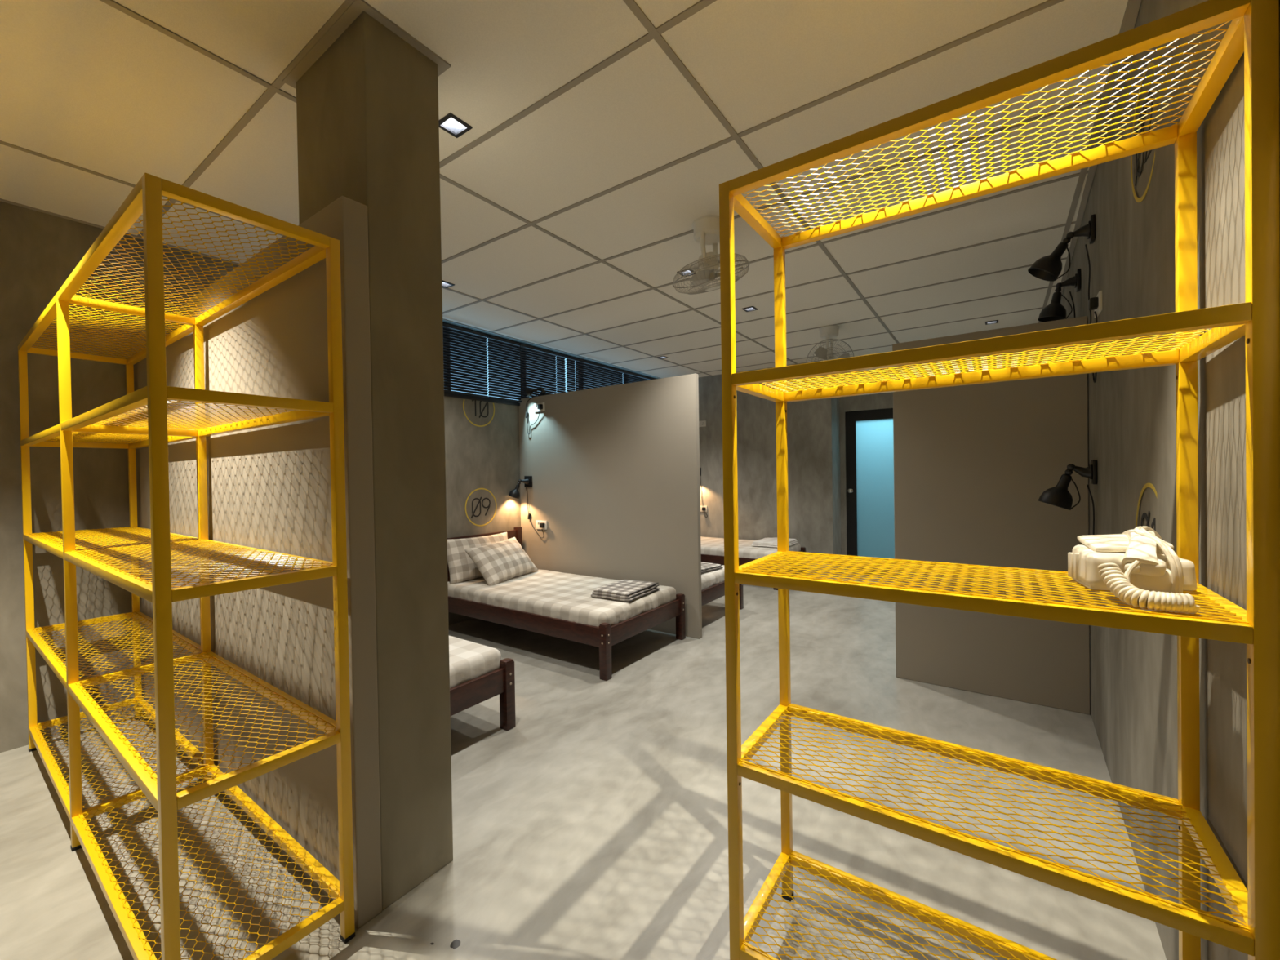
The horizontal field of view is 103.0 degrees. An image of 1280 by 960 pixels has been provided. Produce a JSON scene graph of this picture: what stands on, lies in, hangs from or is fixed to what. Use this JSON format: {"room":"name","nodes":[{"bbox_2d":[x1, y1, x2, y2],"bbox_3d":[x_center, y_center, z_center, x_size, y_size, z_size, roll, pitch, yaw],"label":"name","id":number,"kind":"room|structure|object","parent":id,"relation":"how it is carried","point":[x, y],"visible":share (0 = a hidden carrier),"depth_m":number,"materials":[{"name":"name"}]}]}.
{"room":"dormitory","nodes":[
{"label":"dormitory","id":0,"kind":"room"},
{"bbox_2d":[0,201,658,752],"bbox_3d":[-2.233,-0.118,3.869,0.160,2.830,9.270,-1,1,35],"label":"wall","id":1,"kind":"structure","parent":0,"point":[39,251],"depth_m":2.68,"materials":[{"name":"concrete"}]},
{"bbox_2d":[462,399,494,426],"bbox_3d":[-1.505,-0.638,4.771,0.002,0.277,0.358,-1,1,35],"label":"number sign","id":2,"kind":"object","parent":1,"relation":"attached to","point":[481,413],"depth_m":4.79,"materials":[{"name":"yellow paint"}]},
{"bbox_2d":[465,488,497,526],"bbox_3d":[-1.490,0.255,4.781,0.002,0.358,0.358,-1,1,35],"label":"number sign","id":3,"kind":"object","parent":1,"relation":"attached to","point":[483,506],"depth_m":4.77,"materials":[{"name":"yellow paint"}]},
{"bbox_2d":[443,322,654,405],"bbox_3d":[-0.970,-1.093,5.608,0.122,0.665,4.600,-1,1,35],"label":"window","id":4,"kind":"structure","parent":1,"relation":"in","point":[446,393],"depth_m":4.85,"materials":[{"name":"black metal"}]},
{"bbox_2d":[442,322,488,397],"bbox_3d":[-1.834,-1.062,4.244,0.031,0.593,1.365,-1,1,35],"label":"blind","id":5,"kind":"object","parent":4,"relation":"attached to","point":[478,340],"visible":0.39,"depth_m":4.60,"materials":[{"name":"black"}]},
{"bbox_2d":[486,334,565,402],"bbox_3d":[-1.128,-1.083,5.239,0.044,0.593,1.051,-1,1,35],"label":"blind","id":6,"kind":"object","parent":4,"relation":"attached to","point":[520,359],"visible":0.76,"depth_m":5.13,"materials":[{"name":"black"}]},
{"bbox_2d":[565,355,656,391],"bbox_3d":[-0.211,-1.110,6.556,0.031,0.593,2.115,-1,1,35],"label":"blind","id":7,"kind":"object","parent":4,"relation":"attached to","point":[587,366],"visible":0.45,"depth_m":6.06,"materials":[{"name":"black"}]},
{"bbox_2d":[0,0,1141,378],"bbox_3d":[1.093,-1.534,2.958,6.690,0.206,11.650,-1,1,35],"label":"ceiling","id":8,"kind":"structure","parent":0,"point":[597,141],"depth_m":2.10,"materials":[{"name":"tile"}]},
{"bbox_2d":[441,280,454,288],"bbox_3d":[-1.401,-1.432,3.645,0.100,0.068,0.100,-1,1,35],"label":"recessed light","id":9,"kind":"object","parent":8,"relation":"in","point":[445,284],"visible":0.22,"depth_m":3.67,"materials":[{"name":"black metal"}]},
{"bbox_2d":[438,112,472,137],"bbox_3d":[-0.735,-1.426,2.005,0.100,0.068,0.100,-1,1,35],"label":"recessed light","id":10,"kind":"object","parent":8,"relation":"in","point":[450,123],"visible":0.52,"depth_m":2.02,"materials":[{"name":"black metal"}]},
{"bbox_2d":[657,355,668,359],"bbox_3d":[0.267,-1.482,6.030,0.100,0.068,0.100,-1,1,35],"label":"recessed light","id":11,"kind":"object","parent":8,"relation":"in","point":[661,357],"visible":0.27,"depth_m":6.04,"materials":[{"name":"black metal"}]},
{"bbox_2d":[676,268,695,277],"bbox_3d":[0.323,-1.458,3.506,0.100,0.068,0.100,-1,1,35],"label":"recessed light","id":12,"kind":"object","parent":8,"relation":"in","point":[679,273],"visible":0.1,"depth_m":3.52,"materials":[{"name":"black metal"}]},
{"bbox_2d":[672,214,750,294],"bbox_3d":[0.392,-1.234,2.830,0.434,0.381,0.423,-1,1,35],"label":"ceiling fan","id":13,"kind":"object","parent":8,"relation":"hanging from","point":[706,228],"visible":0.86,"depth_m":2.77,"materials":[{"name":"white plastic"}]},
{"bbox_2d":[742,306,757,311],"bbox_3d":[0.929,-1.475,4.302,0.100,0.068,0.100,-1,1,35],"label":"recessed light","id":14,"kind":"object","parent":8,"relation":"in","point":[752,308],"visible":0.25,"depth_m":4.32,"materials":[{"name":"black metal"}]},
{"bbox_2d":[805,324,853,383],"bbox_3d":[1.823,-1.202,4.887,0.434,0.529,0.250,-1,1,20],"label":"ceiling fan","id":15,"kind":"object","parent":8,"relation":"hanging from","point":[828,332],"visible":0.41,"depth_m":4.85,"materials":[{"name":"white plastic"}]},
{"bbox_2d":[985,320,998,324],"bbox_3d":[3.318,-1.518,4.801,0.100,0.068,0.100,-1,1,35],"label":"recessed light","id":16,"kind":"object","parent":8,"relation":"in","point":[994,321],"visible":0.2,"depth_m":4.81,"materials":[{"name":"black metal"}]},
{"bbox_2d":[0,573,1166,959],"bbox_3d":[1.138,1.313,2.986,6.690,0.120,11.650,-1,1,35],"label":"floor","id":17,"kind":"structure","parent":0,"point":[594,826],"depth_m":1.85,"materials":[{"name":"grey concrete"}]},
{"bbox_2d":[17,173,355,959],"bbox_3d":[-1.916,0.323,1.959,2.384,1.975,0.402,-1,1,35],"label":"shelving rack","id":18,"kind":"object","parent":17,"relation":"on","point":[160,788],"visible":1,"depth_m":1.53,"materials":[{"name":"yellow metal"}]},
{"bbox_2d":[132,195,382,928],"bbox_3d":[-1.812,0.252,2.192,2.450,2.110,0.072,-1,1,35],"label":"partition panel","id":19,"kind":"object","parent":17,"relation":"on","point":[268,487],"visible":0.55,"depth_m":1.69,"materials":[{"name":"beige paint"}]},
{"bbox_2d":[282,0,453,910],"bbox_3d":[-0.918,-0.098,1.752,0.525,2.790,0.305,-1,1,35],"label":"concrete column","id":20,"kind":"structure","parent":17,"relation":"on","point":[367,90],"depth_m":1.61,"materials":[{"name":"grey concrete"}]},
{"bbox_2d":[448,635,515,730],"bbox_3d":[-1.727,0.900,2.790,1.933,0.800,1.006,-1,1,35],"label":"bed","id":21,"kind":"object","parent":17,"relation":"on","point":[478,673],"visible":0.04,"depth_m":2.56,"materials":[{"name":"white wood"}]},
{"bbox_2d":[446,526,685,680],"bbox_3d":[-0.719,0.870,4.173,1.933,0.800,1.006,-1,1,35],"label":"bed","id":22,"kind":"object","parent":17,"relation":"on","point":[561,605],"visible":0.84,"depth_m":3.73,"materials":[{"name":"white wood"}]},
{"bbox_2d":[446,532,507,584],"bbox_3d":[-1.428,0.688,4.561,0.204,0.372,0.680,0,1,41],"label":"pillow","id":23,"kind":"object","parent":22,"relation":"on","point":[462,568],"visible":0.54,"depth_m":4.38,"materials":[{"name":"fabric"}]},
{"bbox_2d":[464,537,537,586],"bbox_3d":[-1.211,0.716,4.513,0.281,0.339,0.665,-1,1,24],"label":"pillow","id":24,"kind":"object","parent":22,"relation":"on","point":[503,561],"visible":0.98,"depth_m":4.39,"materials":[{"name":"fabric"}]},
{"bbox_2d":[591,579,660,601],"bbox_3d":[-0.103,0.820,3.816,0.349,0.067,0.452,-1,1,31],"label":"folded blanket","id":25,"kind":"object","parent":22,"relation":"on","point":[626,590],"visible":1,"depth_m":3.71,"materials":[{"name":"grey fabric"}]},
{"bbox_2d":[518,373,702,639],"bbox_3d":[-0.369,0.215,4.605,2.040,2.090,0.045,-1,1,35],"label":"partition panel","id":26,"kind":"object","parent":17,"relation":"on","point":[614,470],"visible":0.76,"depth_m":4.43,"materials":[{"name":"beige paint"}]},
{"bbox_2d":[508,475,544,537],"bbox_3d":[-1.109,0.266,5.038,0.374,0.612,0.162,-1,1,7],"label":"wall lamp","id":27,"kind":"object","parent":26,"relation":"attached to","point":[527,481],"visible":1,"depth_m":5.03,"materials":[{"name":"black metal"}]},
{"bbox_2d":[524,386,548,434],"bbox_3d":[-1.025,-0.684,4.989,0.279,0.461,0.128,-1,1,19],"label":"wall lamp","id":28,"kind":"object","parent":26,"relation":"attached to","point":[529,391],"visible":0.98,"depth_m":4.98,"materials":[{"name":"black metal"}]},
{"bbox_2d":[533,402,545,412],"bbox_3d":[-0.986,-0.712,4.982,0.146,0.086,0.016,-1,1,35],"label":"wall socket","id":29,"kind":"object","parent":26,"relation":"attached to","point":[535,410],"visible":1,"depth_m":4.98,"materials":[{"name":"white plastic"}]},
{"bbox_2d":[536,520,546,529],"bbox_3d":[-0.968,0.441,4.993,0.146,0.086,0.016,-1,1,35],"label":"wall socket","id":30,"kind":"object","parent":26,"relation":"attached to","point":[538,522],"visible":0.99,"depth_m":4.99,"materials":[{"name":"white plastic"}]},
{"bbox_2d":[701,564,743,609],"bbox_3d":[-0.084,0.852,5.044,1.933,0.800,1.006,-1,1,35],"label":"bed","id":31,"kind":"object","parent":17,"relation":"on","point":[713,582],"visible":0.14,"depth_m":4.49,"materials":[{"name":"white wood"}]},
{"bbox_2d":[701,561,723,573],"bbox_3d":[0.554,0.812,4.725,0.288,0.045,0.366,0,1,43],"label":"folded blanket","id":32,"kind":"object","parent":31,"relation":"on","point":[705,566],"visible":0.46,"depth_m":4.68,"materials":[{"name":"grey fabric"}]},
{"bbox_2d":[700,536,805,590],"bbox_3d":[1.022,0.819,6.583,1.933,0.800,1.006,-1,1,35],"label":"bed","id":33,"kind":"object","parent":17,"relation":"on","point":[712,548],"visible":0.34,"depth_m":6.11,"materials":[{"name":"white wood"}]},
{"bbox_2d":[751,537,798,547],"bbox_3d":[1.667,0.768,6.277,0.425,0.067,0.524,-1,1,35],"label":"folded blanket","id":34,"kind":"object","parent":33,"relation":"on","point":[765,542],"visible":0.68,"depth_m":6.16,"materials":[{"name":"white fabric"}]},
{"bbox_2d":[892,315,1089,714],"bbox_3d":[1.987,0.192,2.950,0.923,2.095,0.045,-1,1,35],"label":"partition panel","id":35,"kind":"object","parent":17,"relation":"on","point":[973,464],"visible":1,"depth_m":2.90,"materials":[{"name":"beige paint"}]},
{"bbox_2d":[719,0,1279,959],"bbox_3d":[0.683,0.274,1.155,0.887,2.007,0.397,-1,1,35],"label":"shelving rack","id":36,"kind":"object","parent":17,"relation":"on","point":[1253,30],"visible":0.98,"depth_m":1.04,"materials":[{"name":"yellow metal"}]},
{"bbox_2d":[1067,525,1199,613],"bbox_3d":[0.936,0.154,0.962,0.182,0.119,0.335,-1,1,35],"label":"telephone","id":37,"kind":"object","parent":36,"relation":"on","point":[1149,575],"visible":1,"depth_m":0.94,"materials":[{"name":"beige plastic"}]},
{"bbox_2d":[697,360,893,577],"bbox_3d":[2.416,-0.218,6.579,4.655,2.830,0.550,-1,1,35],"label":"wall","id":38,"kind":"structure","parent":0,"point":[816,428],"depth_m":6.60,"materials":[{"name":"concrete"}]},
{"bbox_2d":[698,420,706,426],"bbox_3d":[0.879,-0.806,7.300,0.146,0.086,0.016,-1,1,35],"label":"wall socket","id":39,"kind":"object","parent":38,"relation":"attached to","point":[703,423],"visible":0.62,"depth_m":7.29,"materials":[{"name":"white plastic"}]},
{"bbox_2d":[699,467,707,517],"bbox_3d":[0.839,0.179,7.298,0.225,0.714,0.128,-1,1,-11],"label":"wall lamp","id":40,"kind":"object","parent":38,"relation":"attached to","point":[703,508],"visible":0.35,"depth_m":7.30,"materials":[{"name":"black metal"}]},
{"bbox_2d":[700,506,706,511],"bbox_3d":[0.898,0.414,7.311,0.146,0.086,0.016,-1,1,35],"label":"wall socket","id":41,"kind":"object","parent":38,"relation":"attached to","point":[701,510],"visible":0.39,"depth_m":7.30,"materials":[{"name":"white plastic"}]},
{"bbox_2d":[845,408,894,576],"bbox_3d":[3.037,0.152,6.327,0.905,2.075,0.130,-1,1,35],"label":"door","id":42,"kind":"structure","parent":38,"relation":"in","point":[869,446],"depth_m":6.45,"materials":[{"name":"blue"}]},
{"bbox_2d":[1060,0,1279,959],"bbox_3d":[2.673,-0.187,3.038,0.214,2.830,6.050,-1,1,35],"label":"wall","id":43,"kind":"structure","parent":0,"point":[1132,419],"depth_m":1.31,"materials":[{"name":"concrete"}]},
{"bbox_2d":[1037,268,1080,322],"bbox_3d":[2.463,-0.940,2.994,0.195,0.543,0.134,-1,1,35],"label":"wall lamp","id":44,"kind":"object","parent":43,"relation":"attached to","point":[1055,311],"visible":0.93,"depth_m":2.97,"materials":[{"name":"black metal"}]},
{"bbox_2d":[1027,213,1098,382],"bbox_3d":[2.024,-0.848,2.444,0.252,0.792,0.313,-1,1,35],"label":"wall lamp","id":45,"kind":"object","parent":43,"relation":"attached to","point":[1048,268],"visible":0.87,"depth_m":2.45,"materials":[{"name":"black metal"}]},
{"bbox_2d":[1037,459,1097,534],"bbox_3d":[2.037,0.194,2.423,0.222,0.576,0.258,-1,1,35],"label":"wall lamp","id":46,"kind":"object","parent":43,"relation":"attached to","point":[1059,495],"visible":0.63,"depth_m":2.45,"materials":[{"name":"black metal"}]},
{"bbox_2d":[1093,290,1102,317],"bbox_3d":[2.062,-0.790,2.294,0.016,0.086,0.146,-1,1,35],"label":"wall socket","id":47,"kind":"object","parent":43,"relation":"attached to","point":[1099,295],"visible":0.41,"depth_m":2.24,"materials":[{"name":"white plastic"}]},
{"bbox_2d":[1130,62,1155,202],"bbox_3d":[1.476,-1.008,1.491,0.002,0.358,0.358,-1,1,35],"label":"number sign","id":48,"kind":"object","parent":43,"relation":"attached to","point":[1150,64],"depth_m":1.51,"materials":[{"name":"yellow metal"}]},
{"bbox_2d":[1135,483,1156,530],"bbox_3d":[1.475,0.187,1.474,0.002,0.358,0.358,-1,1,35],"label":"number sign","id":49,"kind":"object","parent":43,"relation":"attached to","point":[1147,485],"depth_m":1.50,"materials":[{"name":"yellow paint"}]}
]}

